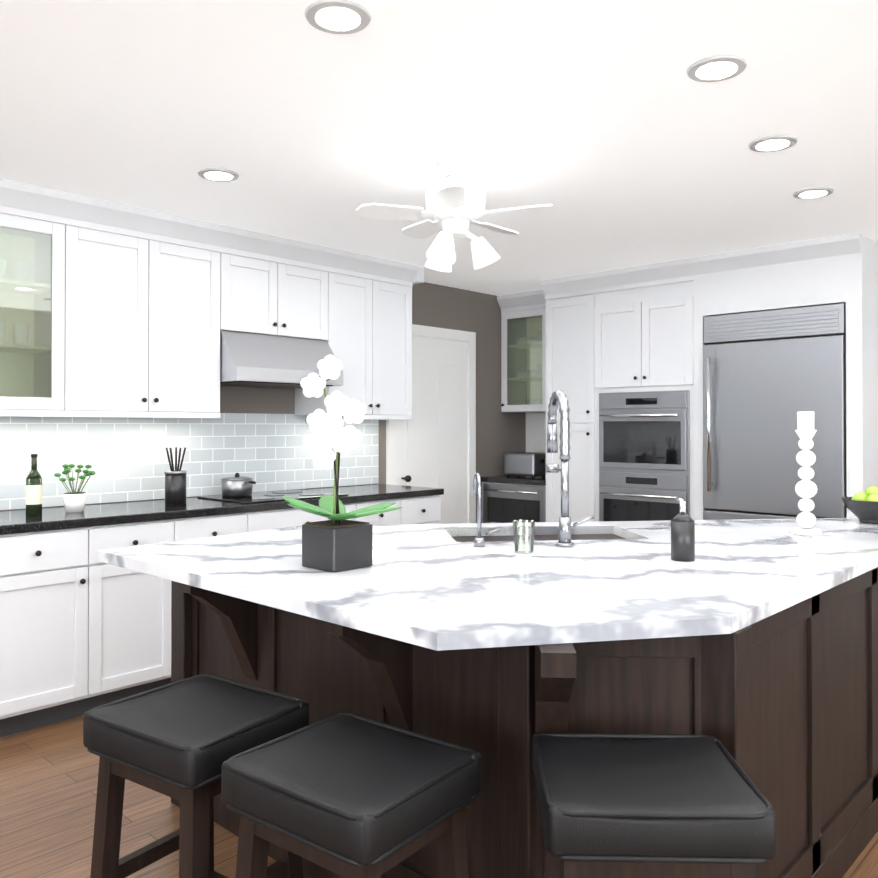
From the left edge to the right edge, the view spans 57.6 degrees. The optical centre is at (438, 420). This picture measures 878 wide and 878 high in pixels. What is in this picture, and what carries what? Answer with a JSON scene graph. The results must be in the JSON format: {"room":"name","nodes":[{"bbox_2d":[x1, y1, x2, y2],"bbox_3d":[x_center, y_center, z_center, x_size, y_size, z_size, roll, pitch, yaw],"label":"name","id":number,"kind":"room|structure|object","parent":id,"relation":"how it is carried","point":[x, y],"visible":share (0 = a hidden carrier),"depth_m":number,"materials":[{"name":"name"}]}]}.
{"room":"kitchen","nodes":[
{"label":"kitchen","id":0,"kind":"room"},
{"bbox_2d":[0,282,525,523],"bbox_3d":[-2.690,0.140,3.386,0.250,2.440,10.350,0,-1,43],"label":"wall","id":1,"kind":"structure","parent":0,"point":[456,433],"depth_m":5.28,"materials":[{"name":"tile"}]},
{"bbox_2d":[20,189,223,414],"bbox_3d":[-1.644,-0.558,4.213,0.346,1.028,0.900,0,-1,43],"label":"upper cabinet","id":2,"kind":"object","parent":1,"relation":"attached to","point":[110,309],"depth_m":4.00,"materials":[{"name":"white wood"}]},
{"bbox_2d":[220,224,347,390],"bbox_3d":[-1.022,-0.641,4.768,0.496,0.853,0.760,0,-1,43],"label":"upper cabinet","id":3,"kind":"object","parent":1,"relation":"attached to","point":[284,301],"depth_m":4.67,"materials":[{"name":"white wood"}]},
{"bbox_2d":[295,251,415,418],"bbox_3d":[-0.563,-0.549,5.366,0.346,1.028,0.740,0,-1,43],"label":"upper cabinet","id":4,"kind":"object","parent":1,"relation":"attached to","point":[379,290],"depth_m":5.28,"materials":[{"name":"white wood"}]},
{"bbox_2d":[0,716,877,877],"bbox_3d":[0.196,1.364,0.570,8.300,0.050,10.500,0,-1,43],"label":"floor","id":5,"kind":"structure","parent":0,"point":[48,783],"depth_m":2.72,"materials":[{"name":"brown wood"}]},
{"bbox_2d":[0,528,107,736],"bbox_3d":[-1.966,0.922,3.661,0.617,0.880,0.570,0,-1,43],"label":"base cabinet","id":6,"kind":"object","parent":5,"relation":"on","point":[83,629],"depth_m":3.51,"materials":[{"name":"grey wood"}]},
{"bbox_2d":[0,484,443,535],"bbox_3d":[-1.778,0.463,3.855,0.632,0.040,4.624,0,-1,43],"label":"countertop","id":7,"kind":"structure","parent":6,"relation":"on","point":[12,522],"depth_m":4.03,"materials":[{"name":"black stone"}]},
{"bbox_2d":[25,454,42,514],"bbox_3d":[-1.902,0.300,3.750,0.070,0.284,0.072,0,-1,43],"label":"wine bottle","id":8,"kind":"object","parent":7,"relation":"on","point":[34,494],"visible":1,"depth_m":3.73,"materials":[{"name":"green glass"}]},
{"bbox_2d":[54,464,95,512],"bbox_3d":[-1.761,0.326,3.868,0.180,0.234,0.183,0,-1,43],"label":"herb plant","id":9,"kind":"object","parent":7,"relation":"on","point":[74,501],"visible":1,"depth_m":3.84,"materials":[{"name":"green plant"}]},
{"bbox_2d":[164,447,186,504],"bbox_3d":[-1.410,0.296,4.276,0.116,0.300,0.116,0,-1,43],"label":"canister","id":10,"kind":"object","parent":7,"relation":"on","point":[175,487],"visible":1,"depth_m":4.23,"materials":[{"name":"black"}]},
{"bbox_2d":[200,488,351,503],"bbox_3d":[-0.972,0.445,4.713,0.500,0.010,0.720,0,-1,43],"label":"cooktop","id":11,"kind":"object","parent":7,"relation":"in","point":[302,494],"depth_m":4.67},
{"bbox_2d":[221,473,255,496],"bbox_3d":[-1.120,0.371,4.592,0.333,0.134,0.186,0,-1,43],"label":"pot","id":12,"kind":"object","parent":11,"relation":"on","point":[236,486],"visible":1,"depth_m":4.57,"materials":[{"name":"silver metal"}]},
{"bbox_2d":[108,520,191,702],"bbox_3d":[-1.669,0.924,3.979,0.617,0.880,0.541,0,-1,43],"label":"base cabinet","id":13,"kind":"object","parent":5,"relation":"on","point":[139,604],"depth_m":3.80,"materials":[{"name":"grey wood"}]},
{"bbox_2d":[83,674,308,877],"bbox_3d":[-0.560,1.006,1.857,0.388,0.685,0.352,0,-1,34],"label":"stool","id":14,"kind":"object","parent":5,"relation":"on","point":[182,740],"visible":0.92,"depth_m":1.80,"materials":[{"name":"black leather"}]},
{"bbox_2d":[192,512,259,538],"bbox_3d":[-1.382,0.927,4.285,0.617,0.880,0.540,0,-1,43],"label":"base cabinet","id":15,"kind":"object","parent":5,"relation":"on","point":[203,526],"depth_m":4.13,"materials":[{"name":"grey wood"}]},
{"bbox_2d":[260,504,367,530],"bbox_3d":[-0.978,0.930,4.716,0.617,0.880,0.881,0,-1,43],"label":"base cabinet","id":16,"kind":"object","parent":5,"relation":"on","point":[287,517],"depth_m":4.44,"materials":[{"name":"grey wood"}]},
{"bbox_2d":[221,713,481,877],"bbox_3d":[-0.169,1.004,1.573,0.387,0.685,0.353,0,-1,37],"label":"stool","id":17,"kind":"object","parent":5,"relation":"on","point":[344,795],"visible":1,"depth_m":1.51,"materials":[{"name":"black leather"}]},
{"bbox_2d":[368,500,411,524],"bbox_3d":[-0.592,0.933,5.128,0.617,0.880,0.489,0,-1,43],"label":"base cabinet","id":18,"kind":"object","parent":5,"relation":"on","point":[403,515],"depth_m":5.01,"materials":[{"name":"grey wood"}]},
{"bbox_2d":[412,496,440,523],"bbox_3d":[-0.359,0.935,5.376,0.617,0.880,0.430,0,-1,43],"label":"base cabinet","id":19,"kind":"object","parent":5,"relation":"on","point":[425,509],"depth_m":5.22,"materials":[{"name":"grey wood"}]},
{"bbox_2d":[133,562,877,877],"bbox_3d":[0.582,0.915,3.069,1.921,0.885,2.820,0,-1,43],"label":"kitchen island","id":20,"kind":"object","parent":5,"relation":"on","point":[750,646],"depth_m":2.06,"materials":[{"name":"wood"}]},
{"bbox_2d":[98,518,877,693],"bbox_3d":[0.542,0.455,3.082,1.979,0.035,2.910,0,-1,43],"label":"island countertop","id":21,"kind":"structure","parent":20,"relation":"on","point":[585,615],"depth_m":2.15,"materials":[{"name":"white stone"}]},
{"bbox_2d":[282,355,402,571],"bbox_3d":[-0.286,0.119,2.384,0.367,0.624,0.409,0,-1,43],"label":"orchid","id":22,"kind":"object","parent":21,"relation":"on","point":[337,542],"visible":1,"depth_m":2.34,"materials":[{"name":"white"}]},
{"bbox_2d":[473,473,499,546],"bbox_3d":[0.146,0.308,2.779,0.129,0.252,0.085,0,-1,43],"label":"tap","id":23,"kind":"object","parent":21,"relation":"on","point":[479,541],"visible":1,"depth_m":2.75,"materials":[{"name":"silver metal"}]},
{"bbox_2d":[513,520,534,556],"bbox_3d":[0.273,0.378,2.561,0.070,0.110,0.072,0,-1,43],"label":"tumbler","id":24,"kind":"object","parent":21,"relation":"on","point":[524,553],"visible":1,"depth_m":2.57,"materials":[{"name":"white"}]},
{"bbox_2d":[546,390,593,546],"bbox_3d":[0.442,0.163,2.828,0.225,0.543,0.162,0,-1,43],"label":"faucet","id":25,"kind":"object","parent":21,"relation":"on","point":[558,397],"visible":1,"depth_m":2.76,"materials":[{"name":"silver metal"}]},
{"bbox_2d":[671,497,694,561],"bbox_3d":[0.757,0.337,2.480,0.075,0.191,0.075,0,-1,43],"label":"soap dispenser","id":26,"kind":"object","parent":21,"relation":"on","point":[683,536],"visible":1,"depth_m":2.45,"materials":[{"name":"black"}]},
{"bbox_2d":[789,412,822,535],"bbox_3d":[1.416,0.202,3.081,0.118,0.470,0.120,0,-1,43],"label":"candlestick","id":27,"kind":"object","parent":21,"relation":"on","point":[805,486],"visible":1,"depth_m":3.06,"materials":[{"name":"white ceramic"},{"name":"clear glass"},{"name":"candle wax"}]},
{"bbox_2d":[841,486,877,523],"bbox_3d":[1.872,0.361,3.434,0.256,0.157,0.256,0,-1,43],"label":"fruit bowl","id":28,"kind":"object","parent":21,"relation":"on","point":[862,507],"visible":1,"depth_m":3.39,"materials":[{"name":"black"}]},
{"bbox_2d":[480,475,545,522],"bbox_3d":[0.784,0.924,6.548,0.680,0.920,0.671,0,-1,43],"label":"base cabinet","id":29,"kind":"object","parent":5,"relation":"on","point":[509,499],"visible":0.29,"depth_m":6.35,"materials":[{"name":"metal"}]},
{"bbox_2d":[504,452,545,477],"bbox_3d":[0.714,0.362,6.533,0.332,0.201,0.200,0,-1,43],"label":"toaster","id":30,"kind":"object","parent":29,"relation":"on","point":[531,464],"visible":0.96,"depth_m":6.44,"materials":[{"name":"silver metal"}]},
{"bbox_2d":[532,733,775,877],"bbox_3d":[0.384,1.004,1.520,0.387,0.685,0.353,0,0,2],"label":"stool","id":31,"kind":"object","parent":5,"relation":"on","point":[670,806],"visible":1,"depth_m":1.39,"materials":[{"name":"black leather"}]},
{"bbox_2d":[541,232,877,521],"bbox_3d":[1.812,0.157,5.529,2.210,2.438,0.759,0,-1,43],"label":"tall cabinet","id":32,"kind":"object","parent":5,"relation":"on","point":[696,384],"visible":0.75,"depth_m":5.12,"materials":[{"name":"white wood"}]},
{"bbox_2d":[0,0,877,295],"bbox_3d":[0.196,-1.111,0.589,8.300,0.020,10.500,0,-1,43],"label":"ceiling","id":33,"kind":"structure","parent":0,"point":[612,134],"depth_m":2.88,"materials":[{"name":"white paint"}]},
{"bbox_2d":[197,168,238,181],"bbox_3d":[-0.967,-1.075,3.501,0.179,0.010,0.179,0,0,22],"label":"recessed light","id":34,"kind":"object","parent":33,"relation":"in","point":[211,174],"depth_m":3.48,"materials":[{"name":"grey"}]},
{"bbox_2d":[305,0,370,34],"bbox_3d":[-0.272,-1.085,2.151,0.179,0.010,0.179,0,0,22],"label":"recessed light","id":35,"kind":"object","parent":33,"relation":"in","point":[340,17],"depth_m":2.13,"materials":[{"name":"grey"}]},
{"bbox_2d":[356,159,551,271],"bbox_3d":[0.087,-0.859,3.403,0.799,0.439,0.778,0,-1,43],"label":"ceiling fan","id":36,"kind":"object","parent":33,"relation":"hanging from","point":[455,202],"visible":1,"depth_m":3.31,"materials":[{"name":"white"}]},
{"bbox_2d":[686,55,746,82],"bbox_3d":[0.857,-1.083,2.464,0.179,0.010,0.179,0,-1,34],"label":"recessed light","id":37,"kind":"object","parent":33,"relation":"in","point":[717,68],"depth_m":2.45,"materials":[{"name":"grey"}]},
{"bbox_2d":[748,135,797,152],"bbox_3d":[1.302,-1.078,3.115,0.179,0.010,0.179,0,0,19],"label":"recessed light","id":38,"kind":"object","parent":33,"relation":"in","point":[773,143],"depth_m":3.10,"materials":[{"name":"grey"}]},
{"bbox_2d":[793,187,833,198],"bbox_3d":[1.769,-1.073,3.774,0.179,0.010,0.179,0,-1,37],"label":"recessed light","id":39,"kind":"object","parent":33,"relation":"in","point":[815,192],"depth_m":3.76,"materials":[{"name":"grey"}]},
{"bbox_2d":[526,412,545,452],"bbox_3d":[3.729,0.147,4.350,8.300,2.440,0.165,0,-1,43],"label":"wall","id":40,"kind":"structure","parent":0,"point":[535,432],"depth_m":6.96,"materials":[{"name":"grey paint"}]},
{"bbox_2d":[497,289,546,412],"bbox_3d":[0.876,-0.562,6.657,0.682,0.983,0.402,0,-1,43],"label":"upper cabinet","id":41,"kind":"object","parent":40,"relation":"attached to","point":[523,352],"visible":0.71,"depth_m":6.70,"materials":[{"name":"white wood"}]}
]}

